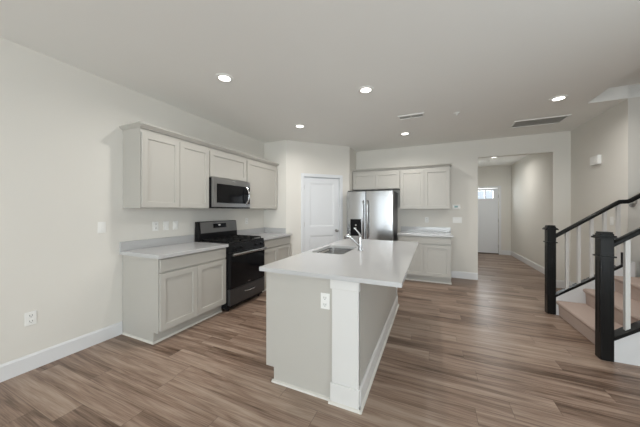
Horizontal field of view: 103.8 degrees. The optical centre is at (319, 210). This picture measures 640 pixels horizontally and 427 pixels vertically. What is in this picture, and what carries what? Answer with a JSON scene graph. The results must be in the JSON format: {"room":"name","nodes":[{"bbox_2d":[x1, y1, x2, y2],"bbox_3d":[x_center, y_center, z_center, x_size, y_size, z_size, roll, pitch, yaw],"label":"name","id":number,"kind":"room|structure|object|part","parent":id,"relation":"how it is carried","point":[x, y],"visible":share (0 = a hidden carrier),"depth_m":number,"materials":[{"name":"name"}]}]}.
{"room":"kitchen","nodes":[
{"label":"kitchen","id":0,"kind":"room"},
{"bbox_2d":[0,37,263,364],"bbox_3d":[-2.991,-0.010,1.126,0.120,2.740,9.060,0,0,24],"label":"wall","id":1,"kind":"structure","parent":0,"point":[61,137],"depth_m":2.37,"materials":[{"name":"paint"}]},
{"bbox_2d":[25,310,36,326],"bbox_3d":[-2.466,0.920,2.141,0.009,0.114,0.070,0,0,24],"label":"wall outlet","id":2,"kind":"object","parent":1,"relation":"attached to","point":[30,317],"visible":1,"depth_m":2.14,"materials":[{"name":"white plastic"}]},
{"bbox_2d":[0,321,122,382],"bbox_3d":[-3.455,1.292,-0.079,0.015,0.135,6.240,0,0,24],"label":"baseboard","id":3,"kind":"structure","parent":1,"relation":"attached to","point":[16,367],"depth_m":2.28,"materials":[{"name":"white paint"}]},
{"bbox_2d":[98,222,105,232],"bbox_3d":[-2.260,0.175,2.602,0.010,0.114,0.070,0,0,24],"label":"light switch","id":4,"kind":"object","parent":1,"relation":"attached to","point":[101,225],"visible":1,"depth_m":2.60,"materials":[{"name":"white plastic"}]},
{"bbox_2d":[153,222,158,230],"bbox_3d":[-2.035,0.195,3.109,0.009,0.114,0.070,0,0,24],"label":"wall outlet","id":5,"kind":"object","parent":1,"relation":"attached to","point":[155,224],"visible":1,"depth_m":3.11,"materials":[{"name":"white plastic"}]},
{"bbox_2d":[119,235,193,250],"bbox_3d":[-2.000,0.396,3.173,0.020,0.100,0.936,0,0,24],"label":"backsplash","id":6,"kind":"structure","parent":1,"relation":"attached to","point":[137,244],"depth_m":3.08,"materials":[{"name":"grey stone"}]},
{"bbox_2d":[123,128,208,208],"bbox_3d":[-1.854,-0.452,3.120,0.329,0.853,0.891,0,0,24],"label":"upper cabinet","id":7,"kind":"object","parent":1,"relation":"attached to","point":[161,171],"visible":1,"depth_m":2.88,"materials":[{"name":"grey paint"}]},
{"bbox_3d":[-1.802,-0.435,2.857,0.020,0.796,0.433,0,0,24],"label":"door","id":8,"kind":"part","parent":7,"relation":"part of","materials":[{"name":"grey paint"}]},
{"bbox_3d":[-1.623,-0.435,3.258,0.020,0.796,0.433,0,0,24],"label":"door","id":9,"kind":"part","parent":7,"relation":"part of","materials":[{"name":"grey paint"}]},
{"bbox_2d":[119,121,278,165],"bbox_3d":[-1.504,-0.901,3.860,0.366,0.046,2.601,0,0,24],"label":"crown molding","id":10,"kind":"structure","parent":7,"relation":"on","point":[139,124],"depth_m":3.12,"materials":[{"name":"grey paint"}]},
{"bbox_2d":[163,221,168,229],"bbox_3d":[-1.979,0.195,3.232,0.010,0.114,0.070,0,0,24],"label":"light switch","id":11,"kind":"object","parent":1,"relation":"attached to","point":[165,223],"visible":1,"depth_m":3.23,"materials":[{"name":"white plastic"}]},
{"bbox_2d":[173,221,177,229],"bbox_3d":[-1.926,0.195,3.351,0.010,0.114,0.070,0,0,24],"label":"light switch","id":12,"kind":"object","parent":1,"relation":"attached to","point":[175,223],"visible":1,"depth_m":3.34,"materials":[{"name":"white plastic"}]},
{"bbox_2d":[208,147,246,181],"bbox_3d":[-1.516,-0.671,3.878,0.329,0.413,0.761,0,0,24],"label":"upper cabinet","id":13,"kind":"object","parent":1,"relation":"attached to","point":[225,165],"visible":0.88,"depth_m":3.76,"materials":[{"name":"grey paint"}]},
{"bbox_2d":[209,177,249,208],"bbox_3d":[-1.448,-0.246,3.848,0.476,0.428,0.756,0,0,24],"label":"microwave","id":14,"kind":"object","parent":13,"relation":"attached to","point":[223,193],"visible":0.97,"depth_m":3.69,"materials":[{"name":"silver metal"}]},
{"bbox_3d":[-1.325,-0.242,3.732,0.004,0.268,0.527,0,0,24],"label":"door glass","id":15,"kind":"part","parent":14,"relation":"part of","materials":[{"name":"black glass"}]},
{"bbox_3d":[-1.185,-0.242,4.046,0.004,0.268,0.158,0,0,24],"label":"control panel","id":16,"kind":"part","parent":14,"relation":"part of","materials":[{"name":"black glass"}]},
{"bbox_3d":[-1.156,-0.236,4.021,0.084,0.300,0.028,0,0,24],"label":"handle","id":17,"kind":"part","parent":14,"relation":"part of","materials":[{"name":"silver metal"}]},
{"bbox_2d":[237,227,264,234],"bbox_3d":[-1.313,0.396,4.711,0.020,0.100,0.905,0,0,24],"label":"backsplash","id":18,"kind":"structure","parent":1,"relation":"attached to","point":[256,230],"depth_m":4.71,"materials":[{"name":"grey stone"}]},
{"bbox_2d":[246,158,276,208],"bbox_3d":[-1.175,-0.452,4.642,0.329,0.853,0.904,0,0,24],"label":"upper cabinet","id":19,"kind":"object","parent":1,"relation":"attached to","point":[262,177],"visible":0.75,"depth_m":4.55,"materials":[{"name":"grey paint"}]},
{"bbox_2d":[264,140,285,227],"bbox_3d":[-0.877,-0.010,5.078,0.520,2.740,0.120,0,0,24],"label":"wall","id":20,"kind":"structure","parent":0,"point":[275,151],"depth_m":4.99,"materials":[{"name":"paint"}]},
{"bbox_2d":[286,140,348,255],"bbox_3d":[-0.038,-0.010,5.221,1.386,2.740,0.120,0,0,-21],"label":"wall","id":21,"kind":"structure","parent":0,"point":[301,157],"depth_m":5.04,"materials":[{"name":"paint"}]},
{"bbox_2d":[265,227,285,232],"bbox_3d":[-0.896,0.396,5.009,0.498,0.100,0.020,0,0,24],"label":"backsplash","id":22,"kind":"structure","parent":21,"relation":"attached to","point":[268,230],"depth_m":4.99,"materials":[{"name":"grey stone"}]},
{"bbox_2d":[304,177,338,251],"bbox_3d":[0.045,0.337,5.186,0.786,2.023,0.116,0,0,-21],"label":"door","id":23,"kind":"structure","parent":21,"relation":"in","point":[321,195],"depth_m":5.21,"materials":[{"name":"white paint"}]},
{"bbox_2d":[301,173,342,252],"bbox_3d":[0.030,0.306,5.239,0.919,2.107,0.136,0,0,-21],"label":"trim","id":24,"kind":"structure","parent":21,"relation":"attached to","point":[340,177],"depth_m":5.19,"materials":[{"name":"white paint"}]},
{"bbox_2d":[0,0,639,166],"bbox_3d":[1.711,-1.460,1.908,8.070,0.160,14.320,0,0,24],"label":"ceiling","id":25,"kind":"structure","parent":0,"point":[497,64],"depth_m":2.23,"materials":[{"name":"paint"}]},
{"bbox_2d":[215,73,233,82],"bbox_3d":[-0.992,-1.374,2.611,0.180,0.010,0.180,0,0,24],"label":"recessed light","id":26,"kind":"object","parent":25,"relation":"in","point":[222,77],"visible":1,"depth_m":2.60,"materials":[{"name":"white plastic"}]},
{"bbox_2d":[294,124,304,127],"bbox_3d":[-0.328,-1.374,4.099,0.180,0.010,0.180,0,0,24],"label":"recessed light","id":27,"kind":"object","parent":25,"relation":"in","point":[297,125],"visible":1,"depth_m":4.09,"materials":[{"name":"white"}]},
{"bbox_2d":[358,86,373,93],"bbox_3d":[0.523,-1.374,2.866,0.180,0.010,0.180,0,0,24],"label":"recessed light","id":28,"kind":"object","parent":25,"relation":"in","point":[365,89],"visible":1,"depth_m":2.85,"materials":[{"name":"white"}]},
{"bbox_2d":[398,112,424,119],"bbox_3d":[1.331,-1.374,3.671,0.360,0.012,0.150,0,0,24],"label":"ceiling vent","id":29,"kind":"object","parent":25,"relation":"in","point":[418,115],"visible":1,"depth_m":3.67,"materials":[{"name":"white plastic"}]},
{"bbox_2d":[509,114,571,128],"bbox_3d":[3.383,-1.374,3.900,0.660,0.012,0.360,0,0,24],"label":"ceiling vent","id":30,"kind":"object","parent":25,"relation":"in","point":[555,119],"visible":1,"depth_m":3.88,"materials":[{"name":"white plastic"}]},
{"bbox_2d":[549,95,568,101],"bbox_3d":[2.931,-1.374,3.083,0.180,0.010,0.180,0,0,24],"label":"recessed light","id":31,"kind":"object","parent":25,"relation":"in","point":[561,97],"visible":1,"depth_m":3.08,"materials":[{"name":"white"}]},
{"bbox_2d":[0,253,639,426],"bbox_3d":[1.711,1.420,1.908,8.070,0.120,14.320,0,0,24],"label":"floor","id":32,"kind":"structure","parent":0,"point":[486,351],"depth_m":2.04,"materials":[{"name":"wood"}]},
{"bbox_2d":[122,247,225,344],"bbox_3d":[-1.716,0.923,3.055,0.625,0.874,0.919,0,0,24],"label":"base cabinet","id":33,"kind":"object","parent":32,"relation":"on","point":[163,298],"visible":0.96,"depth_m":2.72,"materials":[{"name":"grey paint"}]},
{"bbox_3d":[-1.746,1.351,3.068,0.530,0.018,0.919,0,0,24],"label":"shoe moulding","id":34,"kind":"part","parent":33,"relation":"part of","materials":[{"name":"white wood"}]},
{"bbox_2d":[119,235,228,258],"bbox_3d":[-1.707,0.415,3.043,0.661,0.138,0.936,0,0,24],"label":"countertop","id":35,"kind":"structure","parent":33,"relation":"on","point":[157,248],"depth_m":2.95,"materials":[{"name":"grey stone"}]},
{"bbox_3d":[-1.528,0.935,2.736,0.020,0.580,0.438,0,0,24],"label":"door","id":36,"kind":"part","parent":33,"relation":"part of","materials":[{"name":"grey paint"}]},
{"bbox_3d":[-1.438,0.561,2.938,0.020,0.127,0.881,0,0,24],"label":"drawer","id":37,"kind":"part","parent":33,"relation":"part of","materials":[{"name":"grey paint"}]},
{"bbox_3d":[-1.347,0.935,3.141,0.020,0.580,0.438,0,0,24],"label":"door","id":38,"kind":"part","parent":33,"relation":"part of","materials":[{"name":"grey paint"}]},
{"bbox_2d":[195,220,266,310],"bbox_3d":[-1.315,0.761,3.797,0.714,1.197,0.757,0,0,24],"label":"gas range","id":39,"kind":"object","parent":32,"relation":"on","point":[245,254],"visible":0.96,"depth_m":3.64,"materials":[{"name":"black metal"}]},
{"bbox_2d":[195,235,263,244],"bbox_3d":[-1.347,0.431,3.811,0.635,0.048,0.757,0,0,24],"label":"cooktop","id":40,"kind":"object","parent":39,"relation":"in","point":[222,239],"depth_m":3.66,"materials":[{"name":"black metal"}]},
{"bbox_3d":[-1.062,1.169,3.684,0.047,0.213,0.749,0,0,24],"label":"drawer","id":41,"kind":"part","parent":39,"relation":"part of","materials":[{"name":"metal"}]},
{"bbox_3d":[-1.060,0.510,3.683,0.052,0.110,0.757,0,0,24],"label":"control panel","id":42,"kind":"part","parent":39,"relation":"part of","materials":[{"name":"black metal"}]},
{"bbox_3d":[-1.061,0.812,3.683,0.049,0.485,0.749,0,0,24],"label":"oven door","id":43,"kind":"part","parent":39,"relation":"part of","materials":[{"name":"black ceramic"}]},
{"bbox_3d":[-1.038,0.835,3.673,0.004,0.420,0.713,0,0,24],"label":"door glass","id":44,"kind":"part","parent":39,"relation":"part of","materials":[{"name":"black glass"}]},
{"bbox_3d":[-1.015,0.592,3.663,0.056,0.036,0.717,0,0,24],"label":"handle","id":45,"kind":"part","parent":39,"relation":"part of","materials":[{"name":"silver metal"}]},
{"bbox_2d":[262,236,290,291],"bbox_3d":[-1.034,0.923,4.584,0.625,0.874,0.900,0,0,24],"label":"base cabinet","id":46,"kind":"object","parent":32,"relation":"on","point":[277,249],"visible":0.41,"depth_m":4.42,"materials":[{"name":"grey paint"}]},
{"bbox_2d":[237,227,291,239],"bbox_3d":[-1.021,0.415,4.580,0.661,0.138,0.905,0,0,24],"label":"countertop","id":47,"kind":"structure","parent":46,"relation":"on","point":[266,233],"depth_m":4.74,"materials":[{"name":"grey stone"}]},
{"bbox_3d":[-0.848,0.935,4.260,0.020,0.580,0.435,0,0,24],"label":"door","id":48,"kind":"part","parent":46,"relation":"part of","materials":[{"name":"grey paint"}]},
{"bbox_3d":[-0.758,0.561,4.461,0.020,0.127,0.876,0,0,24],"label":"drawer","id":49,"kind":"part","parent":46,"relation":"part of","materials":[{"name":"grey paint"}]},
{"bbox_3d":[-0.668,0.935,4.662,0.020,0.580,0.435,0,0,24],"label":"door","id":50,"kind":"part","parent":46,"relation":"part of","materials":[{"name":"grey paint"}]},
{"bbox_2d":[266,249,398,414],"bbox_3d":[0.345,0.923,2.804,0.796,0.874,2.128,0,0,24],"label":"kitchen island","id":51,"kind":"object","parent":32,"relation":"on","point":[334,355],"visible":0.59,"depth_m":1.87,"materials":[{"name":"grey paint"}]},
{"bbox_2d":[321,293,329,309],"bbox_3d":[0.037,0.655,1.813,0.070,0.114,0.009,0,0,24],"label":"wall outlet","id":52,"kind":"object","parent":51,"relation":"attached to","point":[325,297],"visible":1,"depth_m":1.81,"materials":[{"name":"white plastic"}]},
{"bbox_3d":[0.374,1.351,2.791,0.734,0.018,2.128,0,0,24],"label":"shoe moulding","id":53,"kind":"part","parent":51,"relation":"part of","materials":[{"name":"white wood"}]},
{"bbox_2d":[259,239,418,287],"bbox_3d":[0.459,0.461,2.771,1.080,0.030,2.205,0,0,24],"label":"island countertop","id":54,"kind":"structure","parent":51,"relation":"on","point":[380,262],"depth_m":2.11,"materials":[{"name":"grey stone"}]},
{"bbox_2d":[317,248,352,253],"bbox_3d":[0.184,0.565,2.885,0.389,0.177,0.624,0,0,24],"label":"undermount sink","id":55,"kind":"object","parent":54,"relation":"in","point":[331,250],"visible":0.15,"depth_m":3.18,"materials":[{"name":"silver metal"}]},
{"bbox_2d":[344,227,362,250],"bbox_3d":[0.375,0.317,2.811,0.217,0.258,0.060,0,0,24],"label":"kitchen faucet","id":56,"kind":"object","parent":54,"relation":"on","point":[359,243],"visible":0.99,"depth_m":2.78,"materials":[{"name":"silver metal"}]},
{"bbox_2d":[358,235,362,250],"bbox_3d":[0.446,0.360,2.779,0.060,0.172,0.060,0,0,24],"label":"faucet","id":57,"kind":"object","parent":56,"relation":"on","point":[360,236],"depth_m":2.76,"materials":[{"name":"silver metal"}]},
{"bbox_3d":[0.175,0.923,1.745,0.213,0.874,0.030,0,0,24],"label":"corner post","id":58,"kind":"part","parent":51,"relation":"part of","materials":[{"name":"white paint"}]},
{"bbox_3d":[0.675,0.923,2.658,0.016,0.874,1.965,0,0,24],"label":"panel","id":59,"kind":"part","parent":51,"relation":"part of","materials":[{"name":"grey paint"}]},
{"bbox_3d":[0.689,1.288,2.652,0.016,0.145,2.043,0,0,24],"label":"baseboard","id":60,"kind":"part","parent":51,"relation":"part of","materials":[{"name":"white paint"}]},
{"bbox_2d":[347,189,397,240],"bbox_3d":[1.112,0.477,5.292,0.918,1.765,0.828,0,0,24],"label":"refrigerator","id":61,"kind":"object","parent":32,"relation":"on","point":[374,214],"visible":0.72,"depth_m":4.96,"materials":[{"name":"silver metal"}]},
{"bbox_3d":[0.744,0.122,5.115,0.390,1.005,0.072,0,0,24],"label":"door","id":62,"kind":"part","parent":61,"relation":"part of","materials":[{"name":"silver metal"}]},
{"bbox_3d":[0.855,0.180,4.992,0.026,0.781,0.070,0,0,24],"label":"handle","id":63,"kind":"part","parent":61,"relation":"part of","materials":[{"name":"silver metal"}]},
{"bbox_3d":[0.938,0.180,4.955,0.026,0.781,0.070,0,0,24],"label":"handle","id":64,"kind":"part","parent":61,"relation":"part of","materials":[{"name":"silver metal"}]},
{"bbox_3d":[1.165,0.122,4.927,0.524,1.005,0.072,0,0,24],"label":"door","id":65,"kind":"part","parent":61,"relation":"part of","materials":[{"name":"silver metal"}]},
{"bbox_2d":[398,235,451,283],"bbox_3d":[2.088,0.923,5.017,0.944,0.874,0.625,0,0,24],"label":"base cabinet","id":66,"kind":"object","parent":32,"relation":"on","point":[431,262],"visible":0.75,"depth_m":4.70,"materials":[{"name":"grey paint"}]},
{"bbox_3d":[1.750,0.935,4.837,0.450,0.580,0.020,0,0,24],"label":"door","id":67,"kind":"part","parent":66,"relation":"part of","materials":[{"name":"grey paint"}]},
{"bbox_2d":[397,226,452,236],"bbox_3d":[2.085,0.415,5.003,0.970,0.138,0.661,0,0,24],"label":"countertop","id":68,"kind":"structure","parent":66,"relation":"on","point":[405,230],"depth_m":5.11,"materials":[{"name":"grey stone"}]},
{"bbox_3d":[1.958,0.561,4.744,0.906,0.127,0.020,0,0,24],"label":"drawer","id":69,"kind":"part","parent":66,"relation":"part of","materials":[{"name":"grey paint"}]},
{"bbox_3d":[2.101,1.351,5.047,0.944,0.018,0.530,0,0,24],"label":"shoe moulding","id":70,"kind":"part","parent":66,"relation":"part of","materials":[{"name":"white wood"}]},
{"bbox_3d":[2.166,0.935,4.651,0.450,0.580,0.020,0,0,24],"label":"door","id":71,"kind":"part","parent":66,"relation":"part of","materials":[{"name":"grey paint"}]},
{"bbox_2d":[556,261,639,365],"bbox_3d":[4.186,0.315,2.214,2.932,2.090,1.175,0,0,24],"label":"staircase","id":72,"kind":"structure","parent":32,"relation":"on","point":[576,306],"depth_m":2.77,"materials":[{"name":"beige carpet"}]},
{"bbox_2d":[542,193,639,314],"bbox_3d":[3.720,0.323,3.038,1.582,2.074,0.140,0,0,24],"label":"stair railing","id":73,"kind":"object","parent":72,"relation":"on","point":[551,235],"visible":0.92,"depth_m":3.22,"materials":[{"name":"black paint"}]},
{"bbox_3d":[3.055,0.777,3.329,0.130,1.165,0.130,0,0,24],"label":"newel post","id":74,"kind":"part","parent":73,"relation":"part of","materials":[{"name":"black paint"}]},
{"bbox_3d":[3.405,0.822,3.173,0.677,0.621,0.072,0,0,24],"label":"shoe rail","id":75,"kind":"part","parent":73,"relation":"part of","materials":[{"name":"black paint"}]},
{"bbox_3d":[3.768,-0.176,3.011,1.472,1.078,0.060,0,0,24],"label":"handrail","id":76,"kind":"part","parent":73,"relation":"part of","materials":[{"name":"black paint"}]},
{"bbox_2d":[591,227,639,361],"bbox_3d":[2.925,0.563,2.166,0.814,1.594,0.130,0,0,24],"label":"stair railing","id":77,"kind":"object","parent":72,"relation":"on","point":[605,242],"visible":1,"depth_m":2.26,"materials":[{"name":"black paint"}]},
{"bbox_3d":[2.612,0.777,2.306,0.130,1.165,0.130,0,0,24],"label":"newel post","id":78,"kind":"part","parent":77,"relation":"part of","materials":[{"name":"black paint"}]},
{"bbox_3d":[2.975,0.894,2.144,0.704,0.542,0.100,0,0,24],"label":"shoe rail","id":79,"kind":"part","parent":77,"relation":"part of","materials":[{"name":"black paint"}]},
{"bbox_3d":[2.975,0.050,2.144,0.704,0.567,0.060,0,0,24],"label":"handrail","id":80,"kind":"part","parent":77,"relation":"part of","materials":[{"name":"black paint"}]},
{"bbox_2d":[349,147,355,191],"bbox_3d":[0.692,-0.010,5.698,0.120,2.740,0.530,0,0,24],"label":"wall","id":81,"kind":"structure","parent":0,"point":[352,154],"depth_m":5.57,"materials":[{"name":"paint"}]},
{"bbox_2d":[356,131,570,280],"bbox_3d":[2.573,-0.010,5.214,3.950,2.740,0.120,0,0,24],"label":"wall","id":82,"kind":"structure","parent":0,"point":[463,156],"depth_m":4.98,"materials":[{"name":"paint"}]},
{"bbox_2d":[353,169,399,190],"bbox_3d":[1.256,-0.656,5.555,1.009,0.403,0.329,0,0,24],"label":"upper cabinet","id":83,"kind":"object","parent":82,"relation":"attached to","point":[382,179],"visible":0.97,"depth_m":5.40,"materials":[{"name":"grey paint"}]},
{"bbox_3d":[0.965,-0.640,5.515,0.492,0.346,0.020,0,0,24],"label":"door","id":84,"kind":"part","parent":83,"relation":"part of","materials":[{"name":"grey paint"}]},
{"bbox_3d":[1.420,-0.640,5.312,0.492,0.346,0.020,0,0,24],"label":"door","id":85,"kind":"part","parent":83,"relation":"part of","materials":[{"name":"grey paint"}]},
{"bbox_2d":[352,163,451,171],"bbox_3d":[1.689,-0.881,5.341,1.975,0.046,0.366,0,0,24],"label":"crown molding","id":86,"kind":"structure","parent":83,"relation":"attached to","point":[444,164],"depth_m":5.14,"materials":[{"name":"grey paint"}]},
{"bbox_2d":[400,166,449,208],"bbox_3d":[2.143,-0.442,5.159,0.924,0.833,0.329,0,0,24],"label":"upper cabinet","id":87,"kind":"object","parent":82,"relation":"attached to","point":[429,187],"visible":1,"depth_m":5.00,"materials":[{"name":"grey paint"}]},
{"bbox_3d":[1.872,-0.425,5.111,0.450,0.776,0.020,0,0,24],"label":"door","id":88,"kind":"part","parent":87,"relation":"part of","materials":[{"name":"grey paint"}]},
{"bbox_3d":[2.288,-0.425,4.925,0.450,0.776,0.020,0,0,24],"label":"door","id":89,"kind":"part","parent":87,"relation":"part of","materials":[{"name":"grey paint"}]},
{"bbox_2d":[401,226,450,231],"bbox_3d":[2.213,0.396,5.297,0.965,0.100,0.020,0,0,24],"label":"backsplash","id":90,"kind":"structure","parent":82,"relation":"attached to","point":[403,228],"depth_m":5.28,"materials":[{"name":"grey stone"}]},
{"bbox_2d":[452,205,459,208],"bbox_3d":[2.744,-0.075,5.058,0.140,0.090,0.026,0,0,24],"label":"thermostat","id":91,"kind":"object","parent":82,"relation":"attached to","point":[453,206],"visible":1,"depth_m":5.05,"materials":[{"name":"white plastic"}]},
{"bbox_2d":[453,217,461,222],"bbox_3d":[2.765,0.195,5.056,0.162,0.114,0.010,0,0,24],"label":"light switch","id":92,"kind":"object","parent":82,"relation":"attached to","point":[455,219],"visible":1,"depth_m":5.05,"materials":[{"name":"white plastic"}]},
{"bbox_2d":[451,271,477,279],"bbox_3d":[2.863,1.292,5.011,0.495,0.135,0.015,0,0,24],"label":"baseboard","id":93,"kind":"structure","parent":82,"relation":"attached to","point":[454,274],"depth_m":5.00,"materials":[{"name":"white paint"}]},
{"bbox_2d":[556,280,570,287],"bbox_3d":[4.239,1.292,4.396,0.240,0.135,0.015,0,0,24],"label":"baseboard","id":94,"kind":"structure","parent":82,"relation":"attached to","point":[559,283],"depth_m":4.40,"materials":[{"name":"white paint"}]},
{"bbox_2d":[478,165,510,252],"bbox_3d":[5.122,-0.010,8.019,1.820,2.740,0.120,0,0,24],"label":"wall","id":95,"kind":"structure","parent":0,"point":[491,175],"depth_m":7.73,"materials":[{"name":"paint"}]},
{"bbox_2d":[478,188,498,253],"bbox_3d":[5.122,0.335,7.990,0.934,2.050,0.173,0,0,24],"label":"door","id":96,"kind":"structure","parent":95,"relation":"in","point":[488,220],"depth_m":7.91,"materials":[{"name":"white paint"}]},
{"bbox_2d":[478,186,500,254],"bbox_3d":[5.103,0.299,7.952,1.054,2.122,0.016,0,0,24],"label":"trim","id":97,"kind":"structure","parent":95,"relation":"attached to","point":[499,187],"depth_m":7.75,"materials":[{"name":"white paint"}]},
{"bbox_2d":[501,250,510,254],"bbox_3d":[5.695,1.292,7.689,0.235,0.135,0.015,0,0,24],"label":"baseboard","id":98,"kind":"structure","parent":95,"relation":"attached to","point":[503,252],"depth_m":7.69,"materials":[{"name":"white paint"}]},
{"bbox_2d":[511,103,620,282],"bbox_3d":[4.882,-0.010,5.394,0.120,2.740,4.870,0,0,24],"label":"wall","id":99,"kind":"structure","parent":0,"point":[593,188],"depth_m":4.16,"materials":[{"name":"paint"}]},
{"bbox_2d":[511,251,544,273],"bbox_3d":[5.103,1.292,6.056,0.015,0.135,3.480,0,0,24],"label":"baseboard","id":100,"kind":"structure","parent":99,"relation":"attached to","point":[539,268],"depth_m":6.16,"materials":[{"name":"white paint"}]},
{"bbox_2d":[590,155,600,165],"bbox_3d":[4.017,-0.730,3.661,0.046,0.130,0.200,0,0,24],"label":"door chime","id":101,"kind":"object","parent":99,"relation":"attached to","point":[595,160],"visible":1,"depth_m":3.62,"materials":[{"name":"white plastic"}]},
{"bbox_2d":[610,217,613,224],"bbox_3d":[3.903,0.140,3.361,0.010,0.114,0.070,0,0,24],"label":"light switch","id":102,"kind":"object","parent":99,"relation":"attached to","point":[611,218],"visible":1,"depth_m":3.35,"materials":[{"name":"white plastic"}]},
{"bbox_2d":[621,84,639,276],"bbox_3d":[5.006,-1.340,2.606,2.620,5.400,0.120,0,0,24],"label":"wall","id":103,"kind":"structure","parent":0,"point":[630,107],"depth_m":3.07,"materials":[{"name":"paint"}]},
{"bbox_2d":[610,67,639,87],"bbox_3d":[4.508,-2.290,2.078,3.100,1.500,1.450,0,0,24],"label":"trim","id":104,"kind":"structure","parent":103,"relation":"attached to","point":[633,77],"depth_m":2.97,"materials":[{"name":"paint"}]}
]}

